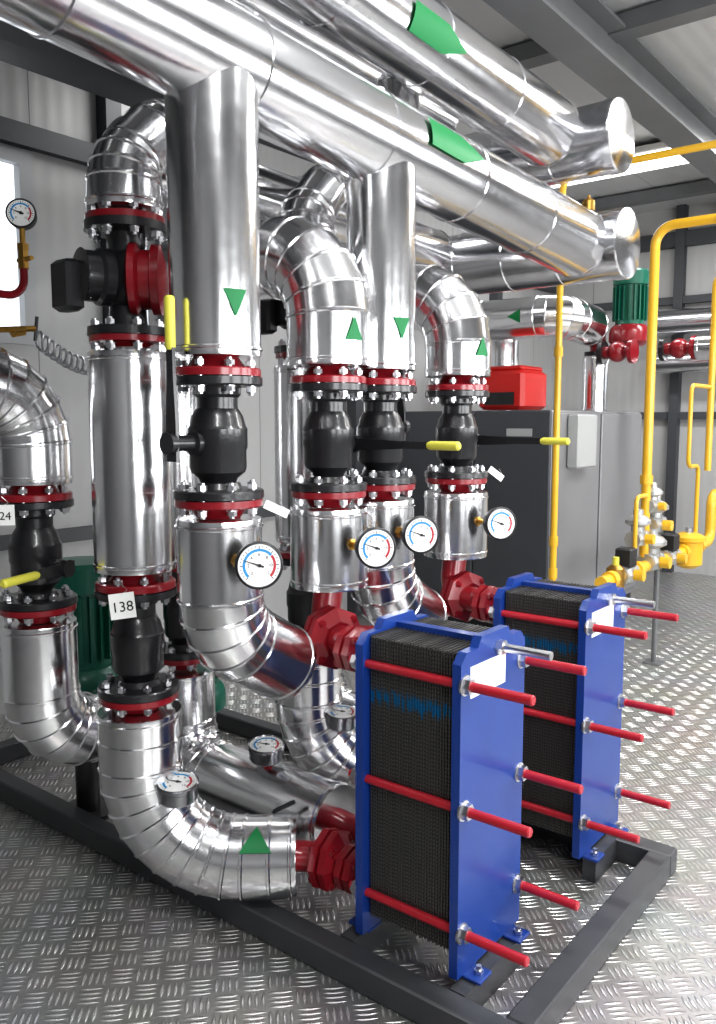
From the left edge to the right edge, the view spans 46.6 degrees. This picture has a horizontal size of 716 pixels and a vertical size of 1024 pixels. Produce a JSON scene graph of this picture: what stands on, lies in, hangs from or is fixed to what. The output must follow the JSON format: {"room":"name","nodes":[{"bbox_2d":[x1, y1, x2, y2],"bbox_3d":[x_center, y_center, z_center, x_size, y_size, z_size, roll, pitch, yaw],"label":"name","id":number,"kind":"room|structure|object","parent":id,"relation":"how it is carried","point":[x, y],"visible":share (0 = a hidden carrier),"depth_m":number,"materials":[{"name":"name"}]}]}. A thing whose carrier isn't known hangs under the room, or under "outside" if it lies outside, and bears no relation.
{"room":"mechanical room","nodes":[
{"label":"mechanical room","id":0,"kind":"room"},
{"bbox_2d":[0,249,33,298],"bbox_3d":[-1.209,-0.760,2.581,0.080,0.163,0.418,5,8,38],"label":"pipe","id":1,"kind":"object","parent":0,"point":[23,259],"visible":1,"depth_m":2.72,"materials":[{"name":"metal"}]},
{"bbox_2d":[5,198,36,250],"bbox_3d":[-1.100,-0.935,2.729,0.095,0.174,0.059,-1,6,-11],"label":"pressure gauge","id":2,"kind":"object","parent":1,"relation":"on","point":[20,213],"visible":1,"depth_m":2.71,"materials":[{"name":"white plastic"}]},
{"bbox_2d":[0,316,38,340],"bbox_3d":[-1.159,-0.601,2.679,0.034,0.082,0.287,5,8,38],"label":"valve","id":3,"kind":"object","parent":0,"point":[15,331],"visible":1,"depth_m":2.73,"materials":[{"name":"gold metal"}]},
{"bbox_2d":[35,330,86,374],"bbox_3d":[-1.210,-0.675,3.579,0.082,0.181,0.372,5,8,38],"label":"coiled hose","id":4,"kind":"object","parent":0,"point":[42,349],"visible":0.62,"depth_m":3.51,"materials":[{"name":"metal"}]},
{"bbox_2d":[0,48,142,106],"bbox_3d":[-2.205,-2.034,2.814,0.180,0.220,5.000,5,8,38],"label":"beam","id":5,"kind":"structure","parent":0,"point":[8,57],"depth_m":3.92,"materials":[{"name":"grey metal"}]},
{"bbox_2d":[0,20,163,98],"bbox_3d":[-1.342,-1.494,2.186,0.120,0.130,5.000,5,8,38],"label":"beam","id":6,"kind":"structure","parent":0,"point":[8,32],"depth_m":2.70,"materials":[{"name":"grey metal"}]},
{"bbox_2d":[0,38,313,162],"bbox_3d":[-1.734,-1.746,2.471,0.120,0.180,5.000,5,8,38],"label":"beam","id":7,"kind":"structure","parent":0,"point":[9,46],"depth_m":3.31,"materials":[{"name":"metal"}]},
{"bbox_2d":[0,61,553,714],"bbox_3d":[-1.308,-0.929,5.617,0.100,4.000,11.700,5,8,38],"label":"wall","id":8,"kind":"structure","parent":0,"point":[28,97],"depth_m":5.02,"materials":[{"name":"grey metal"}]},
{"bbox_2d":[0,143,38,345],"bbox_3d":[-2.114,-1.476,4.532,0.130,1.080,0.700,5,8,38],"label":"window","id":9,"kind":"structure","parent":8,"relation":"in","point":[16,175],"depth_m":4.71,"materials":[{"name":"white"}]},
{"bbox_2d":[0,506,274,550],"bbox_3d":[-1.184,0.062,5.753,0.060,0.080,11.400,5,8,38],"label":"beam","id":10,"kind":"structure","parent":8,"relation":"attached to","point":[73,534],"depth_m":5.04,"materials":[{"name":"metal"}]},
{"bbox_2d":[0,116,556,293],"bbox_3d":[-1.184,-2.195,5.509,0.060,0.120,11.400,5,8,38],"label":"beam","id":11,"kind":"structure","parent":8,"relation":"attached to","point":[19,134],"depth_m":4.73,"materials":[{"name":"grey metal"}]},
{"bbox_2d":[0,570,715,1023],"bbox_3d":[1.500,1.334,3.759,7.300,0.100,11.900,5,8,38],"label":"floor","id":12,"kind":"structure","parent":0,"point":[86,937],"depth_m":2.83,"materials":[{"name":"metal"}]},
{"bbox_2d":[54,556,117,819],"bbox_3d":[-1.149,0.748,3.568,0.322,1.106,0.380,5,8,38],"label":"pump","id":13,"kind":"object","parent":12,"relation":"on","point":[95,624],"visible":0.33,"depth_m":3.43,"materials":[{"name":"teal paint"}]},
{"bbox_2d":[96,95,121,349],"bbox_3d":[-1.509,-0.884,5.204,0.100,4.000,0.110,5,8,38],"label":"beam","id":14,"kind":"structure","parent":12,"relation":"on","point":[107,110],"depth_m":5.01,"materials":[{"name":"metal"}]},
{"bbox_2d":[168,638,225,712],"bbox_3d":[-0.752,0.838,3.984,0.328,0.838,0.280,-3,7,-25],"label":"motor","id":15,"kind":"object","parent":12,"relation":"on","point":[220,691],"visible":0.02,"depth_m":3.93,"materials":[{"name":"teal paint"}]},
{"bbox_2d":[0,708,676,1023],"bbox_3d":[-0.371,1.260,3.558,3.000,0.090,1.280,5,8,38],"label":"frame","id":16,"kind":"object","parent":12,"relation":"on","point":[349,958],"visible":0.52,"depth_m":2.65,"materials":[{"name":"grey paint"}]},
{"bbox_2d":[96,700,299,901],"bbox_3d":[-0.526,0.969,2.765,0.655,0.651,0.276,0,6,-1],"label":"insulated pipe","id":17,"kind":"object","parent":16,"relation":"on","point":[200,848],"visible":0.91,"depth_m":2.66,"materials":[{"name":"metal"}]},
{"bbox_2d":[94,571,179,717],"bbox_3d":[-0.716,0.414,2.703,0.260,0.457,0.260,-1,6,-7],"label":"valve","id":18,"kind":"object","parent":17,"relation":"on","point":[137,644],"visible":0.88,"depth_m":2.63,"materials":[{"name":"black paint"}]},
{"bbox_2d":[108,583,136,619],"bbox_3d":[-0.709,0.269,2.503,0.082,0.113,0.008,-1,6,-11],"label":"number tag","id":19,"kind":"object","parent":18,"relation":"hanging from","point":[122,605],"visible":1,"depth_m":2.50,"materials":[{"name":"white"}]},
{"bbox_2d":[85,350,176,575],"bbox_3d":[-0.716,-0.157,2.641,0.262,0.685,0.262,5,8,38],"label":"insulated pipe","id":20,"kind":"object","parent":18,"relation":"on","point":[132,480],"visible":0.91,"depth_m":2.54,"materials":[{"name":"metal"}]},
{"bbox_2d":[51,200,167,351],"bbox_3d":[-0.720,-0.712,2.543,0.291,0.440,0.336,5,8,38],"label":"pump","id":21,"kind":"object","parent":20,"relation":"on","point":[129,279],"visible":0.97,"depth_m":2.48,"materials":[{"name":"black paint"}]},
{"bbox_2d":[84,98,165,214],"bbox_3d":[-0.673,-1.163,2.740,0.268,0.433,0.657,1,6,8],"label":"insulated pipe","id":22,"kind":"object","parent":21,"relation":"on","point":[127,164],"visible":0.72,"depth_m":2.48,"materials":[{"name":"metal"}]},
{"bbox_2d":[156,770,198,808],"bbox_3d":[-0.578,0.900,2.666,0.136,0.099,0.136,5,8,38],"label":"pressure gauge","id":23,"kind":"object","parent":17,"relation":"attached to","point":[181,790],"visible":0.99,"depth_m":2.63,"materials":[{"name":"metal"}]},
{"bbox_2d":[159,664,354,839],"bbox_3d":[-0.450,0.941,3.262,0.962,0.532,0.264,5,8,38],"label":"insulated pipe","id":24,"kind":"object","parent":17,"relation":"attached to","point":[229,781],"visible":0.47,"depth_m":3.16,"materials":[{"name":"metal"}]},
{"bbox_2d":[0,614,177,765],"bbox_3d":[-0.983,0.637,3.036,0.258,0.559,0.629,5,8,38],"label":"insulated pipe","id":25,"kind":"object","parent":24,"relation":"attached to","point":[47,711],"visible":0.72,"depth_m":2.80,"materials":[{"name":"metal"}]},
{"bbox_2d":[0,484,77,625],"bbox_3d":[-1.121,0.144,2.758,0.265,0.472,0.422,2,6,18],"label":"valve","id":26,"kind":"object","parent":25,"relation":"on","point":[35,554],"visible":0.95,"depth_m":2.76,"materials":[{"name":"black paint"}]},
{"bbox_2d":[0,496,14,525],"bbox_3d":[-1.114,-0.003,2.604,0.075,0.092,0.003,-1,6,-7],"label":"number tag","id":27,"kind":"object","parent":26,"relation":"hanging from","point":[7,512],"visible":1,"depth_m":2.61,"materials":[{"name":"white"}]},
{"bbox_2d":[0,347,73,485],"bbox_3d":[-1.311,-0.297,2.518,0.268,0.459,0.954,5,8,38],"label":"insulated pipe","id":28,"kind":"object","parent":26,"relation":"on","point":[36,441],"visible":1,"depth_m":2.68,"materials":[{"name":"metal"}]},
{"bbox_2d":[159,557,202,671],"bbox_3d":[-0.724,0.405,3.422,0.230,0.472,0.230,5,8,38],"label":"valve","id":29,"kind":"object","parent":24,"relation":"on","point":[177,654],"visible":0.26,"depth_m":3.35,"materials":[{"name":"black paint"}]},
{"bbox_2d":[145,191,199,556],"bbox_3d":[-0.724,-0.535,3.321,0.228,1.410,0.228,5,8,38],"label":"insulated pipe","id":30,"kind":"object","parent":29,"relation":"on","point":[186,404],"visible":0.03,"depth_m":3.25,"materials":[{"name":"metal"}]},
{"bbox_2d":[248,735,284,767],"bbox_3d":[-0.347,0.920,3.147,0.140,0.114,0.140,5,8,38],"label":"pressure gauge","id":31,"kind":"object","parent":24,"relation":"attached to","point":[265,751],"visible":1,"depth_m":3.11,"materials":[{"name":"metal"}]},
{"bbox_2d":[275,664,354,789],"bbox_3d":[-0.009,0.899,3.416,0.662,0.651,0.275,0,6,-2],"label":"insulated pipe","id":32,"kind":"object","parent":16,"relation":"on","point":[318,749],"visible":0.31,"depth_m":3.29,"materials":[{"name":"metal"}]},
{"bbox_2d":[278,543,289,569],"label":"valve","id":33,"kind":"object","parent":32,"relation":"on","point":[284,549],"depth_m":3.25,"materials":[{"name":"black paint"}]},
{"bbox_2d":[273,365,312,543],"bbox_3d":[-0.202,-0.227,3.289,0.262,0.685,0.262,5,8,38],"label":"insulated pipe","id":34,"kind":"object","parent":33,"relation":"on","point":[290,414],"visible":0.31,"depth_m":3.18,"materials":[{"name":"metal"}]},
{"bbox_2d":[261,300,286,364],"bbox_3d":[-0.206,-0.782,3.191,0.291,0.440,0.336,5,8,38],"label":"pump","id":35,"kind":"object","parent":34,"relation":"on","point":[273,313],"visible":0.13,"depth_m":3.10,"materials":[{"name":"black paint"}]},
{"bbox_2d":[278,164,345,231],"bbox_3d":[-0.159,-1.233,3.387,0.268,0.433,0.657,1,6,8],"label":"insulated pipe","id":36,"kind":"object","parent":35,"relation":"on","point":[319,196],"visible":0.6,"depth_m":3.15,"materials":[{"name":"metal"}]},
{"bbox_2d":[286,582,312,628],"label":"valve","id":37,"kind":"object","parent":32,"relation":"on","point":[299,603],"depth_m":3.28,"materials":[{"name":"black paint"}]},
{"bbox_2d":[326,703,354,732],"bbox_3d":[-0.063,0.830,3.314,0.136,0.099,0.136,5,8,38],"label":"pressure gauge","id":38,"kind":"object","parent":32,"relation":"attached to","point":[342,719],"visible":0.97,"depth_m":3.27,"materials":[{"name":"metal"}]},
{"bbox_2d":[348,609,586,985],"bbox_3d":[0.311,0.828,2.523,0.630,0.989,0.390,5,8,38],"label":"heat exchanger","id":39,"kind":"object","parent":16,"relation":"on","point":[438,774],"visible":1,"depth_m":2.45,"materials":[{"name":"blue paint"}]},
{"bbox_2d":[297,828,354,893],"bbox_3d":[-0.089,1.155,2.764,0.303,0.200,0.212,5,8,38],"label":"pipe","id":40,"kind":"object","parent":39,"relation":"attached to","point":[328,860],"visible":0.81,"depth_m":2.70,"materials":[{"name":"red metal"}]},
{"bbox_2d":[304,592,367,671],"bbox_3d":[-0.056,0.385,2.723,0.307,0.279,0.243,5,8,38],"label":"pipe","id":41,"kind":"object","parent":39,"relation":"attached to","point":[334,631],"visible":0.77,"depth_m":2.70,"materials":[{"name":"red metal"}]},
{"bbox_2d":[174,514,316,700],"bbox_3d":[-0.339,0.310,2.536,0.258,0.609,0.479,4,7,33],"label":"insulated pipe","id":42,"kind":"object","parent":41,"relation":"attached to","point":[229,626],"visible":0.98,"depth_m":2.36,"materials":[{"name":"metal"}]},
{"bbox_2d":[159,295,263,519],"bbox_3d":[-0.419,-0.286,2.356,0.260,0.610,0.315,5,8,38],"label":"valve","id":43,"kind":"object","parent":42,"relation":"on","point":[215,441],"visible":1,"depth_m":2.31,"materials":[{"name":"black paint"}]},
{"bbox_2d":[164,66,262,359],"bbox_3d":[-0.402,-0.834,2.318,0.263,0.797,0.262,5,8,38],"label":"insulated pipe","id":44,"kind":"object","parent":43,"relation":"on","point":[212,135],"visible":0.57,"depth_m":2.22,"materials":[{"name":"metal"}]},
{"bbox_2d":[0,0,604,277],"bbox_3d":[-0.340,-1.234,2.355,0.338,0.505,4.672,5,8,38],"label":"insulated pipe","id":45,"kind":"object","parent":44,"relation":"attached to","point":[313,107],"visible":0.95,"depth_m":2.49,"materials":[{"name":"metal"}]},
{"bbox_2d":[444,207,639,294],"bbox_3d":[0.291,-1.428,4.972,2.740,0.348,0.348,5,8,38],"label":"insulated pipe","id":46,"kind":"object","parent":45,"relation":"attached to","point":[486,268],"visible":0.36,"depth_m":4.36,"materials":[{"name":"metal"}]},
{"bbox_2d":[108,116,451,267],"bbox_3d":[-0.220,-1.384,3.870,0.268,0.307,2.104,5,8,38],"label":"insulated pipe","id":47,"kind":"object","parent":46,"relation":"attached to","point":[433,246],"visible":0.17,"depth_m":3.84,"materials":[{"name":"metal"}]},
{"bbox_2d":[293,96,633,211],"bbox_3d":[0.234,-1.919,4.862,2.720,0.348,0.348,5,8,38],"label":"insulated pipe","id":48,"kind":"object","parent":46,"relation":"on","point":[602,144],"visible":0.34,"depth_m":4.03,"materials":[{"name":"metal"}]},
{"bbox_2d":[233,0,457,129],"bbox_3d":[-0.993,-1.986,2.740,0.288,0.407,4.586,5,8,38],"label":"insulated pipe","id":49,"kind":"object","parent":48,"relation":"attached to","point":[272,13],"visible":0.15,"depth_m":3.60,"materials":[{"name":"metal"}]},
{"bbox_2d":[268,0,578,167],"bbox_3d":[-0.467,-1.750,2.348,0.338,0.452,4.589,5,8,38],"label":"insulated pipe","id":50,"kind":"object","parent":48,"relation":"attached to","point":[427,48],"visible":0.99,"depth_m":3.26,"materials":[{"name":"metal"}]},
{"bbox_2d":[376,73,419,109],"bbox_3d":[0.172,-1.743,3.520,0.188,0.170,0.188,5,8,38],"label":"insulated pipe","id":51,"kind":"object","parent":50,"relation":"attached to","point":[402,92],"visible":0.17,"depth_m":3.44,"materials":[{"name":"metal"}]},
{"bbox_2d":[230,541,282,589],"bbox_3d":[-0.281,0.139,2.294,0.132,0.132,0.118,-2,6,-17],"label":"pressure gauge","id":52,"kind":"object","parent":42,"relation":"attached to","point":[258,565],"visible":1,"depth_m":2.24,"materials":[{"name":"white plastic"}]},
{"bbox_2d":[289,504,368,592],"bbox_3d":[-0.099,0.115,2.808,0.268,0.267,0.268,5,8,38],"label":"insulated pipe","id":53,"kind":"object","parent":41,"relation":"attached to","point":[321,559],"visible":0.97,"depth_m":2.69,"materials":[{"name":"metal"}]},
{"bbox_2d":[347,527,395,568],"bbox_3d":[0.036,0.108,2.678,0.132,0.132,0.144,-3,7,-22],"label":"pressure gauge","id":54,"kind":"object","parent":53,"relation":"attached to","point":[375,547],"visible":1,"depth_m":2.62,"materials":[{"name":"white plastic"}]},
{"bbox_2d":[289,366,460,507],"bbox_3d":[0.025,-0.239,2.681,0.564,0.462,0.275,5,8,38],"label":"valve","id":55,"kind":"object","parent":53,"relation":"on","point":[329,440],"visible":1,"depth_m":2.70,"materials":[{"name":"black paint"}]},
{"bbox_2d":[161,215,370,368],"bbox_3d":[-0.342,-0.755,2.907,0.901,0.513,0.280,5,8,38],"label":"insulated pipe","id":56,"kind":"object","parent":55,"relation":"on","point":[319,282],"visible":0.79,"depth_m":2.63,"materials":[{"name":"metal"}]},
{"bbox_2d":[330,808,354,843],"bbox_3d":[0.021,1.125,2.908,0.268,0.112,0.090,5,8,38],"label":"pipe","id":57,"kind":"object","parent":39,"relation":"attached to","point":[341,819],"visible":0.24,"depth_m":2.93,"materials":[{"name":"metal"}]},
{"bbox_2d":[486,572,678,862],"bbox_3d":[0.832,0.757,3.179,0.630,0.989,0.390,5,8,38],"label":"heat exchanger","id":58,"kind":"object","parent":16,"relation":"on","point":[572,732],"visible":0.74,"depth_m":3.08,"materials":[{"name":"blue paint"}]},
{"bbox_2d":[440,560,497,623],"bbox_3d":[0.464,0.314,3.378,0.307,0.279,0.243,5,8,38],"label":"pipe","id":59,"kind":"object","parent":58,"relation":"attached to","point":[466,596],"visible":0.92,"depth_m":3.35,"materials":[{"name":"red metal"}]},
{"bbox_2d":[423,489,488,559],"bbox_3d":[0.403,0.047,3.440,0.268,0.267,0.268,5,8,38],"label":"insulated pipe","id":60,"kind":"object","parent":59,"relation":"attached to","point":[454,514],"visible":0.82,"depth_m":3.33,"materials":[{"name":"metal"}]},
{"bbox_2d":[474,507,516,539],"bbox_3d":[0.538,0.039,3.310,0.132,0.132,0.144,-3,7,-22],"label":"pressure gauge","id":61,"kind":"object","parent":60,"relation":"attached to","point":[499,523],"visible":1,"depth_m":3.25,"materials":[{"name":"white metal"}]},
{"bbox_2d":[424,376,569,491],"bbox_3d":[0.527,-0.308,3.313,0.564,0.462,0.275,5,8,38],"label":"valve","id":62,"kind":"object","parent":60,"relation":"on","point":[456,395],"visible":0.98,"depth_m":3.33,"materials":[{"name":"black paint"}]},
{"bbox_2d":[415,263,491,377],"bbox_3d":[0.159,-0.804,3.542,0.897,0.474,0.272,5,8,38],"label":"insulated pipe","id":63,"kind":"object","parent":62,"relation":"on","point":[451,318],"visible":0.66,"depth_m":3.26,"materials":[{"name":"metal"}]},
{"bbox_2d":[347,397,363,615],"bbox_3d":[-0.021,-1.087,7.077,0.100,4.000,0.110,5,8,38],"label":"beam","id":64,"kind":"structure","parent":12,"relation":"on","point":[355,409],"depth_m":7.08,"materials":[{"name":"metal"}]},
{"bbox_2d":[399,410,641,627],"bbox_3d":[1.504,-0.018,7.561,1.440,1.770,1.934,5,8,38],"label":"boiler","id":65,"kind":"object","parent":12,"relation":"on","point":[594,503],"visible":0.52,"depth_m":6.72,"materials":[{"name":"metal"}]},
{"bbox_2d":[487,340,519,410],"bbox_3d":[1.334,-1.244,7.650,0.288,0.650,0.288,5,8,38],"label":"insulated pipe","id":66,"kind":"object","parent":65,"relation":"on","point":[504,352],"visible":0.4,"depth_m":7.50,"materials":[{"name":"metal"}]},
{"bbox_2d":[479,365,546,409],"bbox_3d":[1.285,-1.028,6.930,0.420,0.355,0.460,5,8,38],"label":"burner","id":67,"kind":"object","parent":65,"relation":"on","point":[514,387],"visible":0.82,"depth_m":6.75,"materials":[{"name":"red metal"}]},
{"bbox_2d":[567,414,596,468],"bbox_3d":[1.779,-0.563,6.601,0.100,0.420,0.360,5,8,38],"label":"control box","id":68,"kind":"object","parent":65,"relation":"attached to","point":[582,428],"visible":0.98,"depth_m":6.49,"materials":[{"name":"grey"}]},
{"bbox_2d":[581,356,608,411],"bbox_3d":[2.085,-1.123,7.322,0.228,0.480,0.228,5,8,38],"label":"insulated pipe","id":69,"kind":"object","parent":65,"relation":"on","point":[594,375],"visible":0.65,"depth_m":7.24,"materials":[{"name":"metal"}]},
{"bbox_2d":[584,335,605,356],"bbox_3d":[2.085,-1.511,7.280,0.200,0.290,0.200,5,8,38],"label":"valve","id":70,"kind":"object","parent":69,"relation":"on","point":[592,352],"visible":0.23,"depth_m":7.23,"materials":[{"name":"red paint"}]},
{"bbox_2d":[480,295,608,345],"bbox_3d":[1.349,-1.625,7.203,1.424,0.386,0.737,5,8,38],"label":"insulated pipe","id":71,"kind":"object","parent":70,"relation":"attached to","point":[585,323],"visible":0.72,"depth_m":6.78,"materials":[{"name":"metal"}]},
{"bbox_2d":[596,339,638,364],"bbox_3d":[2.158,-1.332,6.921,0.290,0.200,0.200,5,8,38],"label":"valve","id":72,"kind":"object","parent":71,"relation":"attached to","point":[617,351],"visible":1,"depth_m":6.87,"materials":[{"name":"red paint"}]},
{"bbox_2d":[609,268,648,346],"bbox_3d":[2.331,-1.733,7.098,0.330,0.635,0.389,5,8,38],"label":"motor","id":73,"kind":"object","parent":72,"relation":"attached to","point":[630,296],"visible":0.8,"depth_m":6.97,"materials":[{"name":"teal paint"}]},
{"bbox_2d":[548,140,715,580],"bbox_3d":[2.960,-0.302,3.678,4.527,3.130,0.054,5,8,38],"label":"gas pipe","id":74,"kind":"object","parent":12,"relation":"on","point":[558,349],"visible":0.52,"depth_m":5.00,"materials":[{"name":"metal"}]},
{"bbox_2d":[642,569,664,665],"bbox_3d":[2.073,0.721,5.801,0.120,0.680,0.120,5,8,38],"label":"stand","id":75,"kind":"object","parent":12,"relation":"on","point":[652,661],"visible":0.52,"depth_m":5.79,"materials":[{"name":"grey paint"}]},
{"bbox_2d":[594,489,715,585],"bbox_3d":[2.212,0.142,5.916,0.108,0.474,2.450,5,8,38],"label":"gas pipe","id":76,"kind":"object","parent":75,"relation":"on","point":[710,519],"visible":0.62,"depth_m":6.56,"materials":[{"name":"metal"}]},
{"bbox_2d":[615,546,645,583],"bbox_3d":[1.722,0.345,5.270,0.186,0.234,0.216,5,8,38],"label":"gas valve","id":77,"kind":"object","parent":76,"relation":"attached to","point":[627,556],"visible":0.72,"depth_m":5.23,"materials":[{"name":"grey"}]},
{"bbox_2d":[637,528,671,571],"bbox_3d":[2.005,0.258,5.638,0.228,0.299,0.234,5,8,38],"label":"gas valve","id":78,"kind":"object","parent":76,"relation":"attached to","point":[656,558],"visible":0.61,"depth_m":5.58,"materials":[{"name":"grey"}]},
{"bbox_2d":[650,495,673,532],"bbox_3d":[2.050,0.015,5.704,0.210,0.276,0.216,5,8,38],"label":"gas valve","id":79,"kind":"object","parent":78,"relation":"attached to","point":[658,521],"visible":0.42,"depth_m":5.65,"materials":[{"name":"grey"}]},
{"bbox_2d":[639,213,715,556],"bbox_3d":[2.434,-1.182,5.026,1.393,3.070,0.084,5,8,38],"label":"gas pipe","id":80,"kind":"object","parent":78,"relation":"attached to","point":[646,479],"visible":1,"depth_m":5.42,"materials":[{"name":"metal"}]},
{"bbox_2d":[624,509,655,546],"bbox_3d":[1.851,0.107,5.462,0.192,0.253,0.198,5,8,38],"label":"gas valve","id":81,"kind":"object","parent":80,"relation":"attached to","point":[644,537],"visible":0.83,"depth_m":5.42,"materials":[{"name":"grey"}]},
{"bbox_2d":[649,482,666,512],"bbox_3d":[1.988,-0.095,5.588,0.158,0.207,0.162,5,8,38],"label":"gas valve","id":82,"kind":"object","parent":80,"relation":"attached to","point":[655,504],"visible":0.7,"depth_m":5.54,"materials":[{"name":"grey"}]},
{"bbox_2d":[660,533,687,564],"bbox_3d":[2.249,0.273,5.933,0.186,0.234,0.216,5,8,38],"label":"gas valve","id":83,"kind":"object","parent":76,"relation":"attached to","point":[672,549],"visible":0.75,"depth_m":5.89,"materials":[{"name":"grey"}]},
{"bbox_2d":[676,527,705,568],"bbox_3d":[2.506,0.269,6.305,0.240,0.310,0.240,5,8,38],"label":"filter","id":84,"kind":"object","parent":76,"relation":"attached to","point":[694,540],"visible":0.79,"depth_m":6.22,"materials":[{"name":"paint"}]},
{"bbox_2d":[686,383,712,531],"bbox_3d":[2.595,-0.367,6.348,0.032,1.206,0.516,5,8,38],"label":"gas pipe","id":85,"kind":"object","parent":76,"relation":"attached to","point":[694,385],"visible":0.98,"depth_m":6.16,"materials":[{"name":"metal"}]},
{"bbox_2d":[704,277,715,470],"bbox_3d":[3.019,-1.073,6.265,0.726,1.546,0.052,5,8,38],"label":"gas pipe","id":86,"kind":"object","parent":85,"relation":"attached to","point":[712,350],"visible":1,"depth_m":6.47,"materials":[{"name":"metal"}]},
{"bbox_2d":[662,204,688,572],"bbox_3d":[3.503,-1.315,9.187,0.100,4.000,0.100,5,8,38],"label":"beam","id":87,"kind":"structure","parent":12,"relation":"on","point":[682,211],"depth_m":9.16,"materials":[{"name":"metal"}]},
{"bbox_2d":[441,0,715,213],"bbox_3d":[1.500,-2.743,3.318,7.300,0.100,11.900,5,8,38],"label":"ceiling","id":88,"kind":"structure","parent":0,"point":[688,50],"depth_m":5.59,"materials":[{"name":"grey metal"}]},
{"bbox_2d":[503,0,715,68],"bbox_3d":[2.213,-2.720,4.228,6.900,0.100,0.140,5,8,38],"label":"beam","id":89,"kind":"structure","parent":88,"relation":"attached to","point":[662,15],"depth_m":4.64,"materials":[{"name":"grey metal"}]},
{"bbox_2d":[551,142,688,187],"bbox_3d":[2.209,-3.029,7.274,1.400,0.100,0.420,5,8,38],"label":"ceiling lamp","id":90,"kind":"object","parent":88,"relation":"attached to","point":[659,146],"visible":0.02,"depth_m":7.06,"materials":[{"name":"white"}]},
{"bbox_2d":[578,179,715,211],"bbox_3d":[4.506,-3.032,7.115,6.900,0.100,0.140,5,8,38],"label":"beam","id":91,"kind":"structure","parent":88,"relation":"attached to","point":[704,187],"depth_m":8.27,"materials":[{"name":"grey metal"}]},
{"bbox_2d":[551,202,715,575],"bbox_3d":[5.095,-1.194,8.064,6.900,4.000,0.100,5,8,38],"label":"wall","id":92,"kind":"structure","parent":0,"point":[626,381],"depth_m":9.27,"materials":[{"name":"grey metal"}]},
{"bbox_2d":[593,293,711,310],"bbox_3d":[5.039,-2.180,7.886,6.900,0.080,0.080,5,8,38],"label":"beam","id":93,"kind":"structure","parent":92,"relation":"attached to","point":[700,298],"depth_m":9.02,"materials":[{"name":"metal"}]},
{"bbox_2d":[640,226,715,252],"bbox_3d":[5.039,-2.826,7.816,6.900,0.160,0.080,5,8,38],"label":"beam","id":94,"kind":"structure","parent":92,"relation":"attached to","point":[701,236],"depth_m":8.94,"materials":[{"name":"metal"}]},
{"bbox_2d":[640,412,715,418],"bbox_3d":[5.039,-0.938,8.020,6.900,0.080,0.080,5,8,38],"label":"beam","id":95,"kind":"structure","parent":92,"relation":"attached to","point":[657,415],"depth_m":9.13,"materials":[{"name":"metal"}]},
{"bbox_2d":[694,335,709,359],"bbox_3d":[3.171,-1.347,6.692,0.850,0.208,0.208,5,8,38],"label":"insulated pipe","id":96,"kind":"object","parent":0,"point":[702,342],"visible":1,"depth_m":6.85,"materials":[{"name":"metal"}]},
{"bbox_2d":[658,335,696,360],"bbox_3d":[2.719,-1.385,7.046,0.290,0.200,0.200,5,8,38],"label":"valve","id":97,"kind":"object","parent":96,"relation":"attached to","point":[678,348],"visible":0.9,"depth_m":7.00,"materials":[{"name":"red paint"}]},
{"bbox_3d":[-2.095,-0.215,-0.987,6.900,4.000,0.100,5,8,38],"label":"wall","id":98,"kind":"structure","parent":0,"visible":0},
{"bbox_2d":[483,0,715,183],"bbox_3d":[0.724,-2.533,3.893,0.220,0.260,11.400,5,8,38],"label":"beam","id":99,"kind":"structure","parent":98,"relation":"attached to","point":[575,32],"depth_m":4.87,"materials":[{"name":"grey metal"}]},
{"bbox_3d":[0.438,0.386,3.381,0.301,0.144,0.388,5,8,38],"label":"pipe","id":100,"kind":"object","parent":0,"visible":0},
{"bbox_2d":[349,496,447,625],"bbox_3d":[0.145,0.244,3.144,0.258,0.609,0.479,4,7,33],"label":"insulated pipe","id":101,"kind":"object","parent":100,"relation":"attached to","point":[396,586],"visible":0.56,"depth_m":2.96,"materials":[{"name":"metal"}]},
{"bbox_2d":[345,370,416,499],"bbox_3d":[0.086,-0.279,3.000,0.260,0.457,0.275,5,8,38],"label":"valve","id":102,"kind":"object","parent":101,"relation":"on","point":[383,417],"visible":0.78,"depth_m":2.92,"materials":[{"name":"black paint"}]},
{"bbox_2d":[346,161,415,371],"bbox_3d":[0.081,-0.883,2.929,0.253,0.762,0.252,5,8,38],"label":"insulated pipe","id":103,"kind":"object","parent":102,"relation":"on","point":[380,206],"visible":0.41,"depth_m":2.83,"materials":[{"name":"metal"}]},
{"bbox_2d":[395,516,438,553],"bbox_3d":[0.202,0.073,2.903,0.132,0.132,0.118,-2,6,-17],"label":"pressure gauge","id":104,"kind":"object","parent":101,"relation":"attached to","point":[419,534],"visible":1,"depth_m":2.85,"materials":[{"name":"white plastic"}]},
{"bbox_3d":[-0.204,0.334,4.077,0.230,0.472,0.230,5,8,38],"label":"valve","id":105,"kind":"object","parent":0,"visible":0},
{"bbox_2d":[341,669,354,705],"bbox_3d":[0.070,0.870,3.918,0.962,0.532,0.264,5,8,38],"label":"insulated pipe","id":106,"kind":"object","parent":105,"relation":"attached to","point":[348,694],"visible":0.1,"depth_m":3.99,"materials":[{"name":"metal"}]},
{"bbox_3d":[4.680,-1.215,8.263,0.100,4.000,0.100,5,8,38],"label":"beam","id":107,"kind":"structure","parent":0,"visible":0},
{"bbox_2d":[655,352,708,373],"bbox_3d":[5.035,-1.469,7.633,4.700,0.248,0.248,5,8,38],"label":"insulated pipe","id":108,"kind":"object","parent":107,"relation":"attached to","point":[685,364],"visible":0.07,"depth_m":8.79,"materials":[{"name":"metal"}]},
{"bbox_2d":[657,306,710,336],"bbox_3d":[5.035,-1.887,7.588,4.700,0.288,0.288,5,8,38],"label":"insulated pipe","id":109,"kind":"object","parent":107,"relation":"attached to","point":[692,320],"visible":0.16,"depth_m":8.72,"materials":[{"name":"metal"}]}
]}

